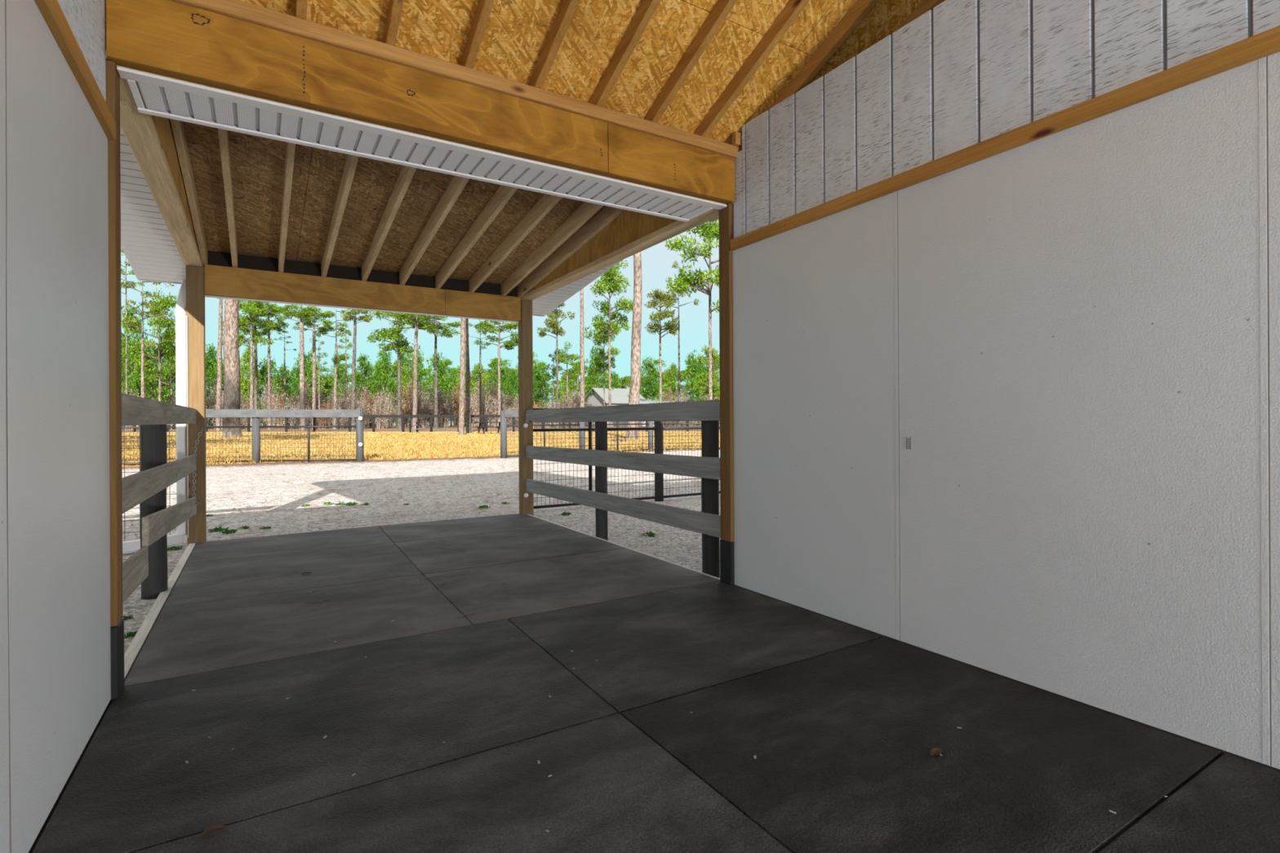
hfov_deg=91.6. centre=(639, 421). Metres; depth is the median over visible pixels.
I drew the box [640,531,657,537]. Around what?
weed
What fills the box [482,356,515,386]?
pine
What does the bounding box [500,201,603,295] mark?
rafter
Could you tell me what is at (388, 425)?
bush
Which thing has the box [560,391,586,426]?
bush
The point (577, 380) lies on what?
pine
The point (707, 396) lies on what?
bush
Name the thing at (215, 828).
dry leaf
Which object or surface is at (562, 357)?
pine tree
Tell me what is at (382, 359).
pine
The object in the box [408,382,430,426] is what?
bush
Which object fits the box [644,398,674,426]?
house
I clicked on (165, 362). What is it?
young pine
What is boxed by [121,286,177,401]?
pine tree
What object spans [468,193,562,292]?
rafter
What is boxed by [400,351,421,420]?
pine tree
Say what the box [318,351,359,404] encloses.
pine
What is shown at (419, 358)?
pine
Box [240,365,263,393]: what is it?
pine
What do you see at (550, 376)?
pine
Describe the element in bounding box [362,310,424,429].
pine tree
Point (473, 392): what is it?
bush
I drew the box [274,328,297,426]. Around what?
pine tree
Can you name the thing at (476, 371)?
young pine
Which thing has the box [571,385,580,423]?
bush
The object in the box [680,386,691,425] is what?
bush
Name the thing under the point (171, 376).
pine tree
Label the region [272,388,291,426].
bush
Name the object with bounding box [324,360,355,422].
young pine
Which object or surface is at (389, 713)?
rubber mat
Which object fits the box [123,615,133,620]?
weed
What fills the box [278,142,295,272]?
rafter
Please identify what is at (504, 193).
rafter
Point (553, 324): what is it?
pine tree
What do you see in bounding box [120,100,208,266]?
beam
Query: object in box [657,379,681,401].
young pine
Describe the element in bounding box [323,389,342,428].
bush
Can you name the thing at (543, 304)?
soffit
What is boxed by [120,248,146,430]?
pine tree
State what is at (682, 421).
bush
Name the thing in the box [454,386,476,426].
bush
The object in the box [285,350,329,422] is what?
young pine
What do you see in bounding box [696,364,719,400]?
young pine
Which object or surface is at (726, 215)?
wooden post
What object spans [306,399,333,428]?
bush
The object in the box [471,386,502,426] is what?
bush
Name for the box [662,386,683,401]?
bush
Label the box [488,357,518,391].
pine
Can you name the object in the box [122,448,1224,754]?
ground
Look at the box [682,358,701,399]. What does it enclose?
pine
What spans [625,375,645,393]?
pine
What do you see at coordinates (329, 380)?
pine
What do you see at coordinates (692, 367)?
young pine
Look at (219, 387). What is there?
pine tree
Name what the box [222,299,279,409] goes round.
pine tree
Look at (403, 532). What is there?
rubber mat
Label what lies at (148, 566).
fence
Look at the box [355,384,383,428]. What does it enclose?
bush
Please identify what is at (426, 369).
pine
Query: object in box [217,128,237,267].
rafter
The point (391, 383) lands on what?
young pine
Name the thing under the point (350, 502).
weed
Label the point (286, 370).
pine
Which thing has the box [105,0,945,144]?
ceiling
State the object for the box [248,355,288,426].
young pine
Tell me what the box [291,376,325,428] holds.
bush
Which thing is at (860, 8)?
rafter
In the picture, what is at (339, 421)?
bush
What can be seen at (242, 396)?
bush
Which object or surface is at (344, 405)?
bush
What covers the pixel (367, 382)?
bush
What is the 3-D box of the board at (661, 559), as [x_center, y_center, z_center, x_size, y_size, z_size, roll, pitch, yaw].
[-0.348,1.040,5.325,0.017,0.083,3.330,0,0,-31]
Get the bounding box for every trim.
[34,0,115,139]
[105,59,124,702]
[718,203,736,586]
[730,25,1279,250]
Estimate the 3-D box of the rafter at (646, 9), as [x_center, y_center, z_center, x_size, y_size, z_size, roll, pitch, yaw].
[1.368,-2.986,0.678,0.038,2.946,6.810,0,0,-31]
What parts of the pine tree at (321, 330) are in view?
crown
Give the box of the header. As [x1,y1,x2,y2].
[204,250,520,322]
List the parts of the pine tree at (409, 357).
crown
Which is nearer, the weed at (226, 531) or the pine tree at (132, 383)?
the weed at (226, 531)
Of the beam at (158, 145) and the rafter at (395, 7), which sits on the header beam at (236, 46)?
the rafter at (395, 7)
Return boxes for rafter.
[105,26,106,50]
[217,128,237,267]
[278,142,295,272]
[294,0,307,19]
[320,154,359,276]
[361,165,416,280]
[382,0,404,45]
[399,175,469,284]
[435,185,517,288]
[459,0,494,68]
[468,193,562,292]
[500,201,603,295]
[528,0,580,88]
[589,0,661,106]
[644,0,737,122]
[693,0,809,137]
[738,0,878,151]
[890,0,944,35]
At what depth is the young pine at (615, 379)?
83.67 m
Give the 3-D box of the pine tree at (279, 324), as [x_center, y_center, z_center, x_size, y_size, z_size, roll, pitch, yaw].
[-32.232,-4.996,54.059,3.285,11.797,2.653,0,0,-14]
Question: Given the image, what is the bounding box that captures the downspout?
[122,280,186,552]
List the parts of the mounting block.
panel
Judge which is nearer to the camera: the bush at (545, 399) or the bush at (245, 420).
the bush at (245, 420)
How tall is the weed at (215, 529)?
0.038 m
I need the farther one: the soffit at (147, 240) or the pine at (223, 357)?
the pine at (223, 357)
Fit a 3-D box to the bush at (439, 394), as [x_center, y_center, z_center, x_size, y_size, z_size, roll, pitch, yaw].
[-24.075,-2.273,74.341,2.541,6.001,2.803,0,0,13]
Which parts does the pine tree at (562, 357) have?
crown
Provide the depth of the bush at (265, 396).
67.50 m
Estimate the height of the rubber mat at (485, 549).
0.013 m
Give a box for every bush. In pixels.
[121,387,146,430]
[166,388,176,426]
[205,377,223,428]
[211,391,242,429]
[240,386,249,429]
[240,395,249,428]
[241,404,267,429]
[246,387,265,408]
[258,377,283,428]
[258,386,284,426]
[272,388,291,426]
[273,394,306,429]
[279,391,311,428]
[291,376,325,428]
[296,406,323,428]
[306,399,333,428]
[308,388,337,426]
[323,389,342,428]
[325,407,348,429]
[337,381,366,428]
[337,384,368,425]
[351,382,387,426]
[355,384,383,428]
[355,394,374,428]
[366,404,395,428]
[367,391,395,428]
[377,382,397,428]
[385,405,397,427]
[393,375,426,427]
[394,400,408,427]
[400,379,434,427]
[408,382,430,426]
[409,395,433,427]
[419,401,447,427]
[425,382,454,427]
[426,381,452,424]
[432,389,459,427]
[445,379,466,426]
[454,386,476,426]
[457,391,484,426]
[470,376,495,426]
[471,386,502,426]
[482,382,508,426]
[483,380,513,426]
[489,391,518,426]
[501,394,517,426]
[502,397,535,426]
[506,406,518,427]
[533,399,544,427]
[538,399,560,424]
[540,402,555,427]
[543,399,564,426]
[548,389,580,426]
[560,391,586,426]
[560,406,577,427]
[568,395,590,426]
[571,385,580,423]
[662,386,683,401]
[662,421,675,426]
[666,381,691,426]
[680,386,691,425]
[681,421,697,426]
[692,381,708,426]
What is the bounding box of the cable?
[186,315,188,537]
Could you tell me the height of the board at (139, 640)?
0.083 m
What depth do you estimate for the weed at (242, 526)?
6.06 m
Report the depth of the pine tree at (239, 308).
59.99 m
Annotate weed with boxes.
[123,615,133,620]
[124,631,137,638]
[167,546,182,551]
[207,526,228,532]
[218,528,237,533]
[235,525,250,528]
[258,526,271,529]
[323,502,336,505]
[334,502,347,505]
[344,501,358,505]
[478,505,489,508]
[560,511,570,515]
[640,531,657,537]
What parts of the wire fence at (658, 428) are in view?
rail, rail, post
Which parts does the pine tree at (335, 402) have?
crown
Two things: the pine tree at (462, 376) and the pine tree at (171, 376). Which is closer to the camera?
the pine tree at (462, 376)
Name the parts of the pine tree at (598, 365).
crown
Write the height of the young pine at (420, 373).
7.742 m
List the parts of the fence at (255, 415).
rail, rail, post, rail, rail, post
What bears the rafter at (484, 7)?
on the header beam at (236, 46)
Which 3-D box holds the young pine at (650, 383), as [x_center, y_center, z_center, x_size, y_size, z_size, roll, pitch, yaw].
[1.477,-2.616,77.910,4.534,6.357,4.133,0,0,20]
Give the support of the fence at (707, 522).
on the ground at (679, 546)
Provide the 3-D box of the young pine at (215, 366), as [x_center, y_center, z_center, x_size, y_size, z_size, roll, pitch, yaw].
[-53.877,-3.764,79.951,3.679,9.262,4.120,0,0,-31]
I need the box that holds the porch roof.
[120,121,622,316]
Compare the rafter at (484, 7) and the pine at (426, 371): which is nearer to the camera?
the rafter at (484, 7)
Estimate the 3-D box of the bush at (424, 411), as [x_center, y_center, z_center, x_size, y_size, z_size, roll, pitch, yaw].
[-22.642,-0.996,64.811,2.360,3.410,2.634,0,0,9]
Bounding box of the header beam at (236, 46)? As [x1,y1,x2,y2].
[106,0,741,204]
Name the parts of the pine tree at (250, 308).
crown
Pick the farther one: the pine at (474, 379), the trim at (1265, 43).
the pine at (474, 379)
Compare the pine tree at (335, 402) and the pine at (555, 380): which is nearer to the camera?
the pine tree at (335, 402)
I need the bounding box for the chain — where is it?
[191,427,203,505]
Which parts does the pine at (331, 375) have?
crown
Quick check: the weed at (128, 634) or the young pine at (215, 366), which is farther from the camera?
the young pine at (215, 366)
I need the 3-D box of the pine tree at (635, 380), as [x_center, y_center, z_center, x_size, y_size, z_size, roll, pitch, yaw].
[-0.324,-5.122,29.984,0.828,12.328,0.587,0,0,15]
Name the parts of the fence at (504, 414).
post, rail, post, rail, rail, post, rail, rail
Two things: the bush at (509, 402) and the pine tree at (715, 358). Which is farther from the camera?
the bush at (509, 402)
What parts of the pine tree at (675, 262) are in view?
crown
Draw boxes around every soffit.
[105,50,186,282]
[105,57,733,222]
[532,262,617,315]
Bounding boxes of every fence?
[121,393,196,603]
[121,408,364,464]
[121,414,719,431]
[121,424,176,538]
[500,409,719,457]
[525,400,720,577]
[533,408,719,508]
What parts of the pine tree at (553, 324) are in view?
crown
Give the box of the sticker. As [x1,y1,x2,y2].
[906,436,911,449]
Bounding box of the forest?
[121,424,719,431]
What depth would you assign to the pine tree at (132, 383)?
59.66 m
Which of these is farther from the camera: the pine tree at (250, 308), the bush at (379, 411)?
the bush at (379, 411)
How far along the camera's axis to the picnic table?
39.61 m
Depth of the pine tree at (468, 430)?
41.87 m
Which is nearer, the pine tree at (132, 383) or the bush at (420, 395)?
the pine tree at (132, 383)
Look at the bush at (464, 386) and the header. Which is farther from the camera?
the bush at (464, 386)
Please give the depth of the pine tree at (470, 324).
57.93 m
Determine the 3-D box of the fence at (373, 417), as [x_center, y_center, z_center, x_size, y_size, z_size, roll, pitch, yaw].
[-15.436,0.193,45.991,50.090,1.572,0.211,0,0,0]
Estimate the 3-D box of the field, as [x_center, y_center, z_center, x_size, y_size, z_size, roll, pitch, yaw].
[-52.647,1.060,152.922,370.000,0.400,284.200,0,0,-31]
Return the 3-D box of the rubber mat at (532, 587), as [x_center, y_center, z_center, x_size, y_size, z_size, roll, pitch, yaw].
[-0.468,1.009,3.997,1.564,0.013,1.191,0,0,-31]
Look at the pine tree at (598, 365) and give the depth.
57.99 m
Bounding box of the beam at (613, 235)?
[517,205,706,300]
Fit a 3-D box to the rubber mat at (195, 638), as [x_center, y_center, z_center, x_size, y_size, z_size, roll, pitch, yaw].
[-1.705,1.016,3.239,1.367,0.013,1.194,0,0,-31]
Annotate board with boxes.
[124,542,195,681]
[527,514,719,580]
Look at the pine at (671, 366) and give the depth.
93.58 m
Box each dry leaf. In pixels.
[200,825,227,836]
[930,747,942,755]
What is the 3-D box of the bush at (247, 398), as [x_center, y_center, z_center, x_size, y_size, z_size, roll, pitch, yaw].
[-40.359,-1.413,62.751,3.286,4.438,2.374,0,0,26]
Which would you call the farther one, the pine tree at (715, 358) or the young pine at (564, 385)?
the young pine at (564, 385)
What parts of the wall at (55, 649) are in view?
panel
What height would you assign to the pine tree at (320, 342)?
9.251 m
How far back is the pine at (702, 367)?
92.04 m
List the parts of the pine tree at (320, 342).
crown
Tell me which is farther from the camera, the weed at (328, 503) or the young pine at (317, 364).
the young pine at (317, 364)
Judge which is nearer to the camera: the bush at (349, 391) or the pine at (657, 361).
the bush at (349, 391)
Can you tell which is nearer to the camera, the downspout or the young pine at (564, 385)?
the downspout
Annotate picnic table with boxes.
[473,422,500,434]
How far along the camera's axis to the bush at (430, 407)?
65.36 m
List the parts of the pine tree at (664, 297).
crown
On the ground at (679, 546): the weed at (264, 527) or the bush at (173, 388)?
the weed at (264, 527)
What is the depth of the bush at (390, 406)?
71.83 m
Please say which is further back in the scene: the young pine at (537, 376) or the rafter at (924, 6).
the young pine at (537, 376)
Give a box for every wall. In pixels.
[0,0,111,852]
[732,0,1279,771]
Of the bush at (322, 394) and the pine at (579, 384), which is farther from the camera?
the pine at (579, 384)
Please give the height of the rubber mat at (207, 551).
0.013 m
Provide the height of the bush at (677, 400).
5.318 m
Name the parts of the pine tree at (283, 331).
crown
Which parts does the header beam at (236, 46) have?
plate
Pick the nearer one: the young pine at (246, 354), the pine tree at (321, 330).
the pine tree at (321, 330)
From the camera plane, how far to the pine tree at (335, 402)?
55.90 m
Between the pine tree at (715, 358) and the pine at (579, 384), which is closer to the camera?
the pine tree at (715, 358)
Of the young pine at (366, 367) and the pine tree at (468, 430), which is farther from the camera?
the young pine at (366, 367)
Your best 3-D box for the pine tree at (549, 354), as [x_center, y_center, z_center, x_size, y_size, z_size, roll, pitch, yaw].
[-9.166,-3.396,66.255,1.851,8.338,2.235,0,0,-11]
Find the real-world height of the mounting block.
0.850 m
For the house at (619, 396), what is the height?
4.620 m
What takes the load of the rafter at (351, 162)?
attached to the porch roof
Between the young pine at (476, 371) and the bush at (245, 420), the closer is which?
the bush at (245, 420)
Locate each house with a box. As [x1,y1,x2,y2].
[584,387,648,426]
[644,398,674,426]
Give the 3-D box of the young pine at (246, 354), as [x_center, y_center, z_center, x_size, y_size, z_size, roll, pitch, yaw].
[-47.773,-4.321,76.009,4.622,10.309,4.284,0,0,-31]
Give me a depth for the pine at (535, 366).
96.62 m
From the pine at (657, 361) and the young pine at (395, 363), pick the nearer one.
the young pine at (395, 363)
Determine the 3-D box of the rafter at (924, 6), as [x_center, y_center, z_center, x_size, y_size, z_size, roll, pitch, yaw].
[2.545,-2.993,1.399,0.038,2.946,6.810,0,0,-31]
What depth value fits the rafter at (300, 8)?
2.52 m
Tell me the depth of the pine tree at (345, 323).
63.94 m
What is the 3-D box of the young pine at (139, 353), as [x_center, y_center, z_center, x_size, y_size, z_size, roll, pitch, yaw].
[-57.892,-3.657,72.076,4.602,9.093,4.547,0,0,-31]
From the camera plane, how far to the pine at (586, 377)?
88.66 m
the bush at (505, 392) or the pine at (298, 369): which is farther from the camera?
the pine at (298, 369)
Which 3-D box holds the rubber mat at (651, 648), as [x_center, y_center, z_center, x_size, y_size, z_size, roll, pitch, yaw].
[0.219,1.005,3.016,1.406,0.013,1.180,0,0,-31]
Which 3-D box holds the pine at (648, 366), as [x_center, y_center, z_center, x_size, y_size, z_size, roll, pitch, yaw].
[0.925,-4.161,84.772,4.771,9.757,5.354,0,0,30]
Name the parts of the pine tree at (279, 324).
crown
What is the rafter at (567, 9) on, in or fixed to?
on the header beam at (236, 46)
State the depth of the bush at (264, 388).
77.18 m
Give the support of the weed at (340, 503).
on the ground at (679, 546)
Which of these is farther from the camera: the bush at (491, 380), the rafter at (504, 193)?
the bush at (491, 380)
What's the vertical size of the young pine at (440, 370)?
8.911 m
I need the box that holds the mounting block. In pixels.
[408,420,417,432]
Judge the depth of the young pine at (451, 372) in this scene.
83.84 m
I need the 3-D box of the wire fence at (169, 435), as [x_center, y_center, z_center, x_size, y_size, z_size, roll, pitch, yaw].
[-4.911,0.517,4.805,2.158,1.220,0.152,0,0,-31]
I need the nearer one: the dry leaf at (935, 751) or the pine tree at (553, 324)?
the dry leaf at (935, 751)
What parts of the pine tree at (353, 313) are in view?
crown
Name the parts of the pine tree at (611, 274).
crown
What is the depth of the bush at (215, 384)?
69.40 m
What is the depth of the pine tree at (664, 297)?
49.62 m
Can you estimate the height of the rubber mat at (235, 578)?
0.013 m
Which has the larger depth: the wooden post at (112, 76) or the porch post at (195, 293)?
the porch post at (195, 293)
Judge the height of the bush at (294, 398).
4.021 m
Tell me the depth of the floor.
1.71 m
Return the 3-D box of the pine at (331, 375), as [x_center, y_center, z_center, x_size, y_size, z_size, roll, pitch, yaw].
[-45.199,-3.194,89.898,5.060,8.339,4.950,0,0,-31]
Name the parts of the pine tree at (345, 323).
crown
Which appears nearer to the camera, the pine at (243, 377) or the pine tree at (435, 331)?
the pine tree at (435, 331)
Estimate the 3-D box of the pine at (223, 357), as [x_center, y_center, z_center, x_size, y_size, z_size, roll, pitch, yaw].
[-65.983,-4.789,98.633,6.630,11.750,6.572,0,0,-31]
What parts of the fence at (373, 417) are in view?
post, rail, post, rail, post, rail, post, rail, post, rail, post, rail, post, rail, rail, post, rail, post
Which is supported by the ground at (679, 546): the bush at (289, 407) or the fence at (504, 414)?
the fence at (504, 414)
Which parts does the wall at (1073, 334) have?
panel, panel, panel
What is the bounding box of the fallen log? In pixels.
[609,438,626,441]
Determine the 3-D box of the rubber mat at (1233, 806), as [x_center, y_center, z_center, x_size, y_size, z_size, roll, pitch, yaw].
[1.457,0.998,0.994,1.409,0.013,1.171,0,0,-31]
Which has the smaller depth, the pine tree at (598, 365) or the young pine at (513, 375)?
the pine tree at (598, 365)
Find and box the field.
[121,422,719,467]
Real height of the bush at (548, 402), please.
2.632 m
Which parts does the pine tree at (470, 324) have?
crown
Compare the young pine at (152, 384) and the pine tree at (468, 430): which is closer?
the pine tree at (468, 430)
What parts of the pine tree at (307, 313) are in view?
crown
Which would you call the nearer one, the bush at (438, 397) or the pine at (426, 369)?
the bush at (438, 397)
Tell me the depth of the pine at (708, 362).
106.58 m
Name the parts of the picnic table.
leg frame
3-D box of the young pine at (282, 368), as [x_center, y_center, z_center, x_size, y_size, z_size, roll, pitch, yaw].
[-48.062,-3.537,84.039,4.040,8.745,3.385,0,0,-31]
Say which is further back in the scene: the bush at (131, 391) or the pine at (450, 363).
the pine at (450, 363)
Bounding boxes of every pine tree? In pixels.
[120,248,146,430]
[120,280,176,398]
[120,306,151,430]
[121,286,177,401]
[144,326,176,429]
[214,297,223,431]
[222,298,241,438]
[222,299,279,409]
[222,300,277,430]
[238,308,244,360]
[252,302,288,430]
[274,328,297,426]
[275,304,324,430]
[292,305,337,429]
[308,337,328,428]
[315,310,350,429]
[333,313,352,428]
[342,308,373,430]
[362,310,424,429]
[386,311,448,430]
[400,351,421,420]
[402,315,460,429]
[457,318,465,435]
[465,318,471,433]
[468,320,490,426]
[473,320,518,426]
[537,302,576,428]
[545,351,562,426]
[551,341,580,399]
[579,288,585,427]
[583,260,633,427]
[588,321,620,405]
[626,251,642,439]
[643,288,679,403]
[664,261,701,426]
[665,219,719,399]
[689,343,719,399]
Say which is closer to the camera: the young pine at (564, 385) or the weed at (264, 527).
the weed at (264, 527)
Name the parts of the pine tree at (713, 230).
crown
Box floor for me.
[28,557,1223,852]
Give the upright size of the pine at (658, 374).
8.535 m
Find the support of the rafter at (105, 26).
attached to the ceiling
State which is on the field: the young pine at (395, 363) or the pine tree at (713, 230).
the pine tree at (713, 230)
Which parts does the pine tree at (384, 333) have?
crown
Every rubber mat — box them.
[31,618,617,852]
[124,574,472,686]
[133,713,791,852]
[163,542,422,607]
[186,525,393,563]
[378,513,558,542]
[394,525,625,574]
[423,548,719,625]
[508,581,883,714]
[621,636,1221,852]
[1098,753,1279,852]
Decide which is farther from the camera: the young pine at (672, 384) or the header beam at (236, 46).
the young pine at (672, 384)
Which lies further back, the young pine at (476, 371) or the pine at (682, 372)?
the pine at (682, 372)
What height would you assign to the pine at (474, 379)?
8.942 m
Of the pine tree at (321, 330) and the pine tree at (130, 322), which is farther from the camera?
the pine tree at (321, 330)
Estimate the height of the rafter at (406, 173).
0.660 m
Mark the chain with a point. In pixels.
(193, 483)
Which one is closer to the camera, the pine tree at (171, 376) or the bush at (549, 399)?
the pine tree at (171, 376)
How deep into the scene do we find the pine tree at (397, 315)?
49.87 m
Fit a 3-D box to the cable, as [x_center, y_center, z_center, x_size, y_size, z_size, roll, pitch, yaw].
[-3.771,0.046,5.186,0.008,1.850,0.008,0,0,-31]
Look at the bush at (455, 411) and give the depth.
71.52 m
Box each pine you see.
[121,337,148,426]
[124,353,156,399]
[133,344,174,403]
[150,343,176,425]
[205,342,223,428]
[205,357,244,388]
[205,359,224,425]
[240,344,265,422]
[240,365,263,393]
[240,377,261,405]
[241,368,288,397]
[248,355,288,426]
[274,364,298,422]
[275,369,297,395]
[280,368,311,407]
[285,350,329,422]
[296,373,339,400]
[298,359,326,422]
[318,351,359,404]
[320,370,337,423]
[321,377,363,403]
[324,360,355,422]
[346,366,389,398]
[351,353,379,427]
[368,364,406,393]
[372,347,397,426]
[373,359,386,425]
[387,360,413,424]
[390,351,411,403]
[400,351,426,389]
[401,364,429,422]
[408,359,431,391]
[421,352,457,426]
[423,371,444,404]
[440,357,457,426]
[441,366,459,426]
[448,365,465,410]
[457,364,497,395]
[470,362,492,424]
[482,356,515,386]
[484,360,516,424]
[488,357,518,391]
[501,368,518,401]
[505,351,537,389]
[533,355,546,404]
[533,360,552,407]
[533,367,549,408]
[534,373,562,403]
[550,379,569,401]
[553,368,577,407]
[553,373,577,408]
[568,358,591,399]
[572,376,603,397]
[584,345,614,407]
[584,368,603,395]
[597,372,625,388]
[600,370,621,388]
[615,375,631,388]
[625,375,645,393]
[640,355,664,398]
[640,369,673,398]
[640,375,665,400]
[650,359,678,384]
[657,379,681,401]
[662,362,680,401]
[672,368,696,398]
[681,349,708,426]
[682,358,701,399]
[689,361,708,398]
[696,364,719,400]
[706,361,719,383]
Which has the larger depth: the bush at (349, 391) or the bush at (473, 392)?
the bush at (473, 392)
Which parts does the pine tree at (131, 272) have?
crown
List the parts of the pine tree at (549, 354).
crown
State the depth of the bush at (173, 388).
63.86 m
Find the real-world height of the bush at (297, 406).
2.479 m
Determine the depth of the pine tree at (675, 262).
53.93 m
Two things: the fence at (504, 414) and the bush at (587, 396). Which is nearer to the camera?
the fence at (504, 414)
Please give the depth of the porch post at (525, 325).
6.76 m
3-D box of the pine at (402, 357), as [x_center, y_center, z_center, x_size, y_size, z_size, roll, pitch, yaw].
[-40.714,-5.770,106.386,4.938,13.444,4.510,0,0,-31]
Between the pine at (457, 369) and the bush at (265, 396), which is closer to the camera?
the bush at (265, 396)
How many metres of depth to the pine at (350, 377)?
87.54 m
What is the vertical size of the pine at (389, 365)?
9.347 m
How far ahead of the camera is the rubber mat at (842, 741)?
1.85 m
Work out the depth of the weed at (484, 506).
7.39 m
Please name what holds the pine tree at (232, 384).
on the field
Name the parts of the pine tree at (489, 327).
crown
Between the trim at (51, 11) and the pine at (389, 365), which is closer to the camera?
the trim at (51, 11)
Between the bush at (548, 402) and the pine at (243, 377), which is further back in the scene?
the pine at (243, 377)
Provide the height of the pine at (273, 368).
8.581 m
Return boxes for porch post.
[186,265,206,546]
[518,299,533,515]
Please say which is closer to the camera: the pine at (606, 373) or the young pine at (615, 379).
the young pine at (615, 379)
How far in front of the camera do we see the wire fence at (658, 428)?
7.88 m
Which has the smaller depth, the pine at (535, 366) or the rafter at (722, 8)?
the rafter at (722, 8)
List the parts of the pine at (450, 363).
crown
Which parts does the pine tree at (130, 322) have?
crown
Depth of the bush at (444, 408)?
68.41 m
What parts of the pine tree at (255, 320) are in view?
crown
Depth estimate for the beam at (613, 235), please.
5.20 m
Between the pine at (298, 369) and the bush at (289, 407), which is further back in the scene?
the pine at (298, 369)
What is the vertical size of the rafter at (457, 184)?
0.660 m
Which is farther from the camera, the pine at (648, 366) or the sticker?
the pine at (648, 366)
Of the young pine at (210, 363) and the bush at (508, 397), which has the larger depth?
the young pine at (210, 363)
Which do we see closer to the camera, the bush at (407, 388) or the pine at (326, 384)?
the bush at (407, 388)
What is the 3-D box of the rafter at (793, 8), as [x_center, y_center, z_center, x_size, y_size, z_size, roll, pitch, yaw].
[1.956,-2.990,1.039,0.038,2.946,6.810,0,0,-31]
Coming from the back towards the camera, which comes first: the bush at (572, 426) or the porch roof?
the bush at (572, 426)
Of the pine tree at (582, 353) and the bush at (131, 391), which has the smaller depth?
the pine tree at (582, 353)
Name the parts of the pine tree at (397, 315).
crown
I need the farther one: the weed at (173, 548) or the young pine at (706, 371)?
the young pine at (706, 371)
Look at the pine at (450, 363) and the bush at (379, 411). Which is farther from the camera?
the pine at (450, 363)
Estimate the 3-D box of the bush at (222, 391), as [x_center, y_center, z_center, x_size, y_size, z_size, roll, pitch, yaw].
[-38.849,-1.093,58.291,2.689,3.783,2.246,0,0,31]
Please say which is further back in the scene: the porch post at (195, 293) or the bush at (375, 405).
the bush at (375, 405)
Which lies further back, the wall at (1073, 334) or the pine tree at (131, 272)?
the pine tree at (131, 272)
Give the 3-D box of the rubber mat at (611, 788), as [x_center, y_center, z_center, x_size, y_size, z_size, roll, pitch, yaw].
[-0.406,1.009,1.239,1.509,0.013,1.180,0,0,-31]
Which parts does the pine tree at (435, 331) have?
crown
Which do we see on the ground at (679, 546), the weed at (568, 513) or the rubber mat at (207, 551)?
the weed at (568, 513)
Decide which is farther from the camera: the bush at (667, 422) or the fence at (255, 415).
the bush at (667, 422)
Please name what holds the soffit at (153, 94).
attached to the header beam at (236, 46)
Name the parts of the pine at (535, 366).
crown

